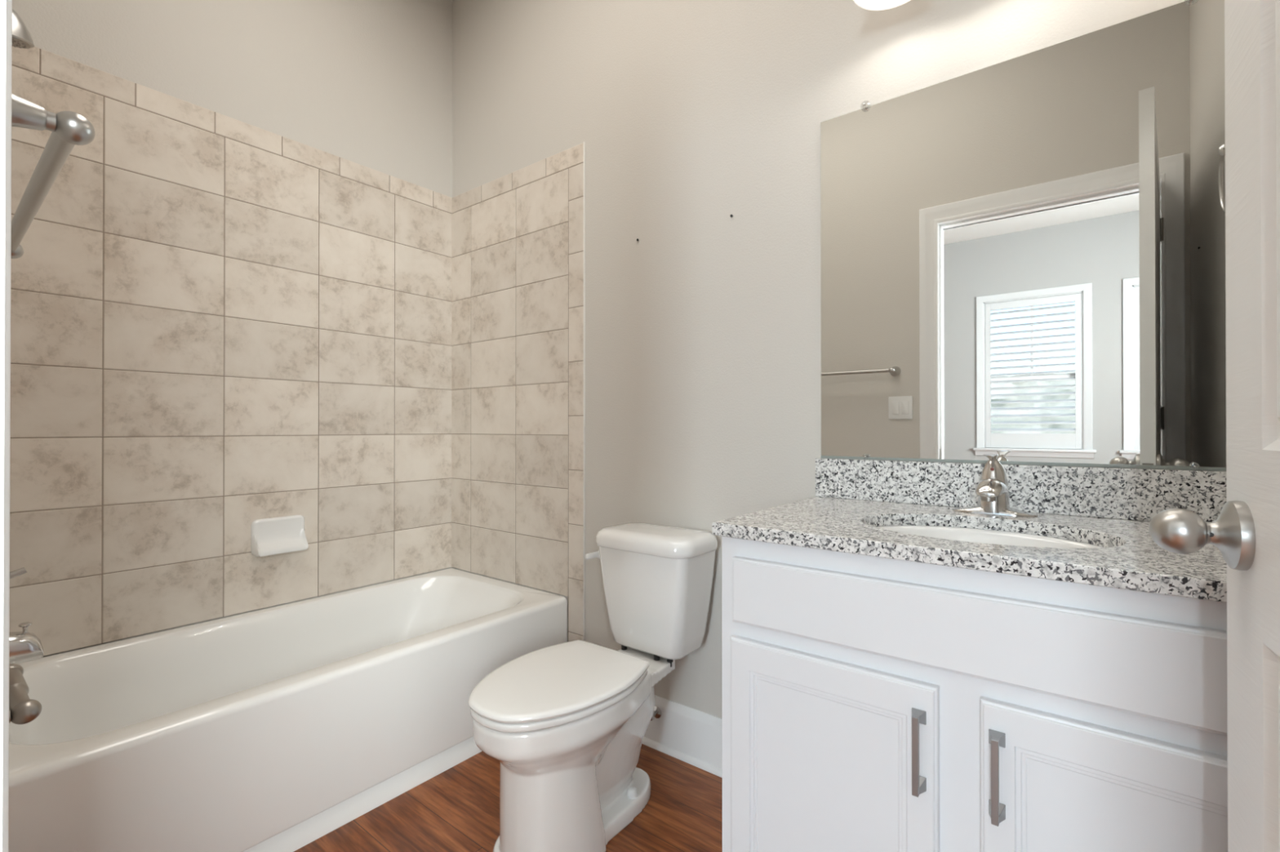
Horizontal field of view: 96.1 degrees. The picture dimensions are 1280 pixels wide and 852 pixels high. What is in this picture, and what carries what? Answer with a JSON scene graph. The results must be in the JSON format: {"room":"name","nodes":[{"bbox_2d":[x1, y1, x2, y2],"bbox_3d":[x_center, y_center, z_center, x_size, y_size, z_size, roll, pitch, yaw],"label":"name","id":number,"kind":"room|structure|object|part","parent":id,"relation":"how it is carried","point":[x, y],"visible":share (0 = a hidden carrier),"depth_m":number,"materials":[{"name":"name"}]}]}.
{"room":"bathroom","nodes":[
{"label":"bathroom","id":0,"kind":"room"},
{"bbox_2d":[8,0,452,657],"bbox_3d":[-1.388,-0.469,2.089,0.106,3.090,1.754,0,0,38],"label":"wall","id":1,"kind":"structure","parent":0,"point":[231,302],"depth_m":1.98,"materials":[{"name":"beige tile"}]},
{"bbox_2d":[251,515,308,556],"bbox_3d":[-1.295,0.397,2.077,0.052,0.131,0.174,0,0,38],"label":"soap dish","id":2,"kind":"object","parent":1,"relation":"attached to","point":[281,535],"visible":1,"depth_m":2.08,"materials":[{"name":"white ceramic"}]},
{"bbox_2d":[293,743,722,851],"bbox_3d":[-1.156,1.091,-0.447,4.720,0.050,5.460,0,0,38],"label":"floor","id":3,"kind":"structure","parent":0,"point":[456,810],"depth_m":1.58,"materials":[{"name":"brown wood"}]},
{"bbox_2d":[8,568,567,851],"bbox_3d":[-1.042,0.864,1.826,0.754,0.423,1.522,0,0,38],"label":"bathtub","id":4,"kind":"object","parent":3,"relation":"on","point":[275,729],"visible":0.92,"depth_m":1.59,"materials":[{"name":"white ceramic"}]},
{"bbox_2d":[468,522,717,851],"bbox_3d":[-0.120,0.698,1.582,0.368,0.754,0.765,0,0,38],"label":"toilet","id":5,"kind":"object","parent":3,"relation":"on","point":[566,724],"visible":1,"depth_m":1.48,"materials":[{"name":"white ceramic"}]},
{"bbox_3d":[-0.214,0.641,1.458,0.347,0.022,0.454,0,0,38],"label":"seat lid","id":6,"kind":"part","parent":5,"relation":"part of","materials":[{"name":"white plastic"}]},
{"bbox_3d":[-0.156,0.876,1.533,0.314,0.396,0.627,0,0,38],"label":"bowl","id":7,"kind":"part","parent":5,"relation":"part of","materials":[{"name":"white ceramic"}]},
{"bbox_3d":[-0.142,0.413,1.835,0.026,0.028,0.073,0,0,38],"label":"flush lever","id":8,"kind":"part","parent":5,"relation":"part of","materials":[{"name":"white plastic"}]},
{"bbox_3d":[0.047,0.349,1.796,0.364,0.055,0.224,0,0,38],"label":"tank lid","id":9,"kind":"part","parent":5,"relation":"part of","materials":[{"name":"white ceramic"}]},
{"bbox_3d":[0.051,0.532,1.799,0.337,0.314,0.200,0,0,38],"label":"tank","id":10,"kind":"part","parent":5,"relation":"part of","materials":[{"name":"white ceramic"}]},
{"bbox_2d":[721,536,1227,851],"bbox_3d":[0.671,0.646,1.076,0.901,0.854,0.582,0,0,38],"label":"vanity cabinet","id":11,"kind":"object","parent":3,"relation":"on","point":[871,704],"visible":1,"depth_m":0.89,"materials":[{"name":"white wood"}]},
{"bbox_3d":[0.326,0.677,1.023,0.370,0.526,0.018,0,0,38],"label":"door","id":12,"kind":"part","parent":11,"relation":"part of","materials":[{"name":"white wood"}]},
{"bbox_3d":[0.437,0.516,0.907,0.021,0.126,0.029,0,0,38],"label":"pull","id":13,"kind":"part","parent":11,"relation":"part of","materials":[{"name":"silver metal"}]},
{"bbox_2d":[711,457,1226,602],"bbox_3d":[0.680,0.153,1.098,0.912,0.131,0.572,0,0,38],"label":"countertop","id":14,"kind":"structure","parent":11,"relation":"on","point":[1113,509],"depth_m":1.15,"materials":[{"name":"stone"}]},
{"bbox_2d":[875,525,1103,548],"bbox_3d":[0.641,0.297,1.087,0.456,0.156,0.352,0,0,38],"label":"sink","id":15,"kind":"object","parent":14,"relation":"in","point":[960,534],"visible":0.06,"depth_m":1.21,"materials":[{"name":"white ceramic"}]},
{"bbox_2d":[951,453,1038,516],"bbox_3d":[0.765,0.127,1.252,0.162,0.133,0.138,0,0,38],"label":"faucet","id":16,"kind":"object","parent":14,"relation":"on","point":[992,491],"visible":1,"depth_m":1.25,"materials":[{"name":"silver metal"}]},
{"bbox_3d":[0.773,0.070,1.262,0.029,0.020,0.059,0,0,38],"label":"lever","id":17,"kind":"part","parent":16,"relation":"part of","materials":[{"name":"silver metal"}]},
{"bbox_3d":[0.753,0.134,1.236,0.057,0.042,0.099,0,0,38],"label":"spout","id":18,"kind":"part","parent":16,"relation":"part of","materials":[{"name":"silver metal"}]},
{"bbox_3d":[0.786,0.182,1.278,0.162,0.022,0.056,0,0,38],"label":"plate","id":19,"kind":"part","parent":16,"relation":"part of","materials":[{"name":"silver metal"}]},
{"bbox_3d":[0.499,0.320,0.890,0.799,0.126,0.018,0,0,38],"label":"drawer","id":20,"kind":"part","parent":11,"relation":"part of","materials":[{"name":"white wood"}]},
{"bbox_3d":[0.521,0.515,0.842,0.021,0.126,0.029,0,0,38],"label":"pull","id":21,"kind":"part","parent":11,"relation":"part of","materials":[{"name":"silver metal"}]},
{"bbox_3d":[0.664,0.676,0.760,0.370,0.526,0.018,0,0,38],"label":"door","id":22,"kind":"part","parent":11,"relation":"part of","materials":[{"name":"white wood"}]},
{"bbox_2d":[451,0,1226,718],"bbox_3d":[0.200,-0.469,1.896,2.649,3.090,0.108,0,0,38],"label":"wall","id":23,"kind":"structure","parent":0,"point":[602,376],"depth_m":1.96,"materials":[{"name":"grey paint"}]},
{"bbox_2d":[650,706,661,720],"bbox_3d":[0.030,0.832,1.901,0.076,0.292,0.040,0,0,-44],"label":"supply valve","id":24,"kind":"object","parent":23,"relation":"attached to","point":[657,713],"visible":0.1,"depth_m":1.92,"materials":[{"name":"silver metal"}]},
{"bbox_2d":[641,694,722,777],"bbox_3d":[0.143,0.993,1.859,0.898,0.165,0.027,0,0,38],"label":"baseboard","id":25,"kind":"structure","parent":23,"relation":"attached to","point":[692,736],"depth_m":1.85,"materials":[{"name":"white wood"}]},
{"bbox_2d":[853,0,911,10],"bbox_3d":[0.795,-1.162,1.213,0.654,0.280,0.258,0,0,38],"label":"vanity light","id":26,"kind":"object","parent":23,"relation":"attached to","point":[871,5],"visible":1,"depth_m":1.40,"materials":[{"name":"white glass"}]},
{"bbox_2d":[815,457,1226,522],"bbox_3d":[0.850,0.141,1.316,0.912,0.105,0.020,0,0,38],"label":"backsplash","id":27,"kind":"structure","parent":23,"relation":"attached to","point":[1115,493],"depth_m":1.27,"materials":[{"name":"stone"}]},
{"bbox_2d":[820,0,1226,471],"bbox_3d":[0.847,-0.386,1.320,0.883,0.946,0.020,0,0,38],"label":"mirror","id":28,"kind":"object","parent":23,"relation":"attached to","point":[1023,257],"visible":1,"depth_m":1.28,"materials":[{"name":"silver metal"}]},
{"bbox_3d":[-0.807,-0.475,0.604,2.649,3.090,0.124,0,0,38],"label":"wall","id":29,"kind":"structure","parent":0,"visible":0},
{"bbox_2d":[0,0,12,851],"bbox_3d":[-0.150,-0.005,0.086,0.967,2.147,0.150,0,0,38],"label":"trim","id":30,"kind":"structure","parent":29,"relation":"attached to","point":[6,6],"depth_m":0.39,"materials":[{"name":"white"}]},
{"bbox_2d":[9,567,26,578],"bbox_3d":[-1.470,0.345,1.284,0.170,0.170,0.139,0,0,38],"label":"tub valve","id":31,"kind":"object","parent":29,"relation":"attached to","point":[18,572],"visible":0.66,"depth_m":1.32,"materials":[{"name":"silver metal"}]},
{"bbox_2d":[12,8,34,48],"bbox_3d":[-1.470,-0.957,1.294,0.098,0.169,0.148,0,0,38],"label":"shower head","id":32,"kind":"object","parent":29,"relation":"attached to","point":[21,37],"visible":0.42,"depth_m":1.31},
{"bbox_2d":[8,663,41,724],"bbox_3d":[-0.838,0.351,0.741,0.224,0.049,0.076,0,0,38],"label":"toilet paper holder","id":33,"kind":"object","parent":29,"relation":"attached to","point":[22,709],"visible":0.77,"depth_m":0.71,"materials":[{"name":"silver metal"}]},
{"bbox_3d":[-0.777,0.351,0.677,0.049,0.049,0.048,0,0,38],"label":"post","id":34,"kind":"part","parent":33,"relation":"part of","materials":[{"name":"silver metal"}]},
{"bbox_2d":[8,622,43,664],"bbox_3d":[-1.463,0.501,1.293,0.066,0.089,0.164,0,0,38],"label":"tub spout","id":35,"kind":"object","parent":29,"relation":"attached to","point":[24,646],"visible":0.92,"depth_m":1.32,"materials":[{"name":"silver metal"}]},
{"bbox_3d":[-1.429,0.469,1.337,0.022,0.024,0.022,0,0,38],"label":"diverter knob","id":36,"kind":"part","parent":35,"relation":"part of","materials":[{"name":"silver metal"}]},
{"bbox_2d":[10,93,95,258],"bbox_3d":[-0.797,-0.286,0.720,0.654,0.052,0.089,0,0,38],"label":"towel bar","id":37,"kind":"object","parent":29,"relation":"attached to","point":[69,129],"visible":0.84,"depth_m":0.57,"materials":[{"name":"silver metal"}]},
{"bbox_3d":[-0.570,-0.287,0.522,0.052,0.052,0.055,0,0,38],"label":"post","id":38,"kind":"part","parent":37,"relation":"part of","materials":[{"name":"silver metal"}]},
{"bbox_2d":[1148,0,1279,851],"bbox_3d":[0.398,0.033,0.274,0.186,2.048,0.878,0,0,38],"label":"door","id":39,"kind":"structure","parent":29,"relation":"in","point":[1246,532],"depth_m":0.57,"materials":[{"name":"painted wood"},{"name":"metal"}]},
{"bbox_3d":[0.604,0.112,0.595,0.029,0.071,0.071,0,0,33],"label":"knob","id":40,"kind":"part","parent":39,"relation":"part of","materials":[{"name":"silver metal"}]}
]}

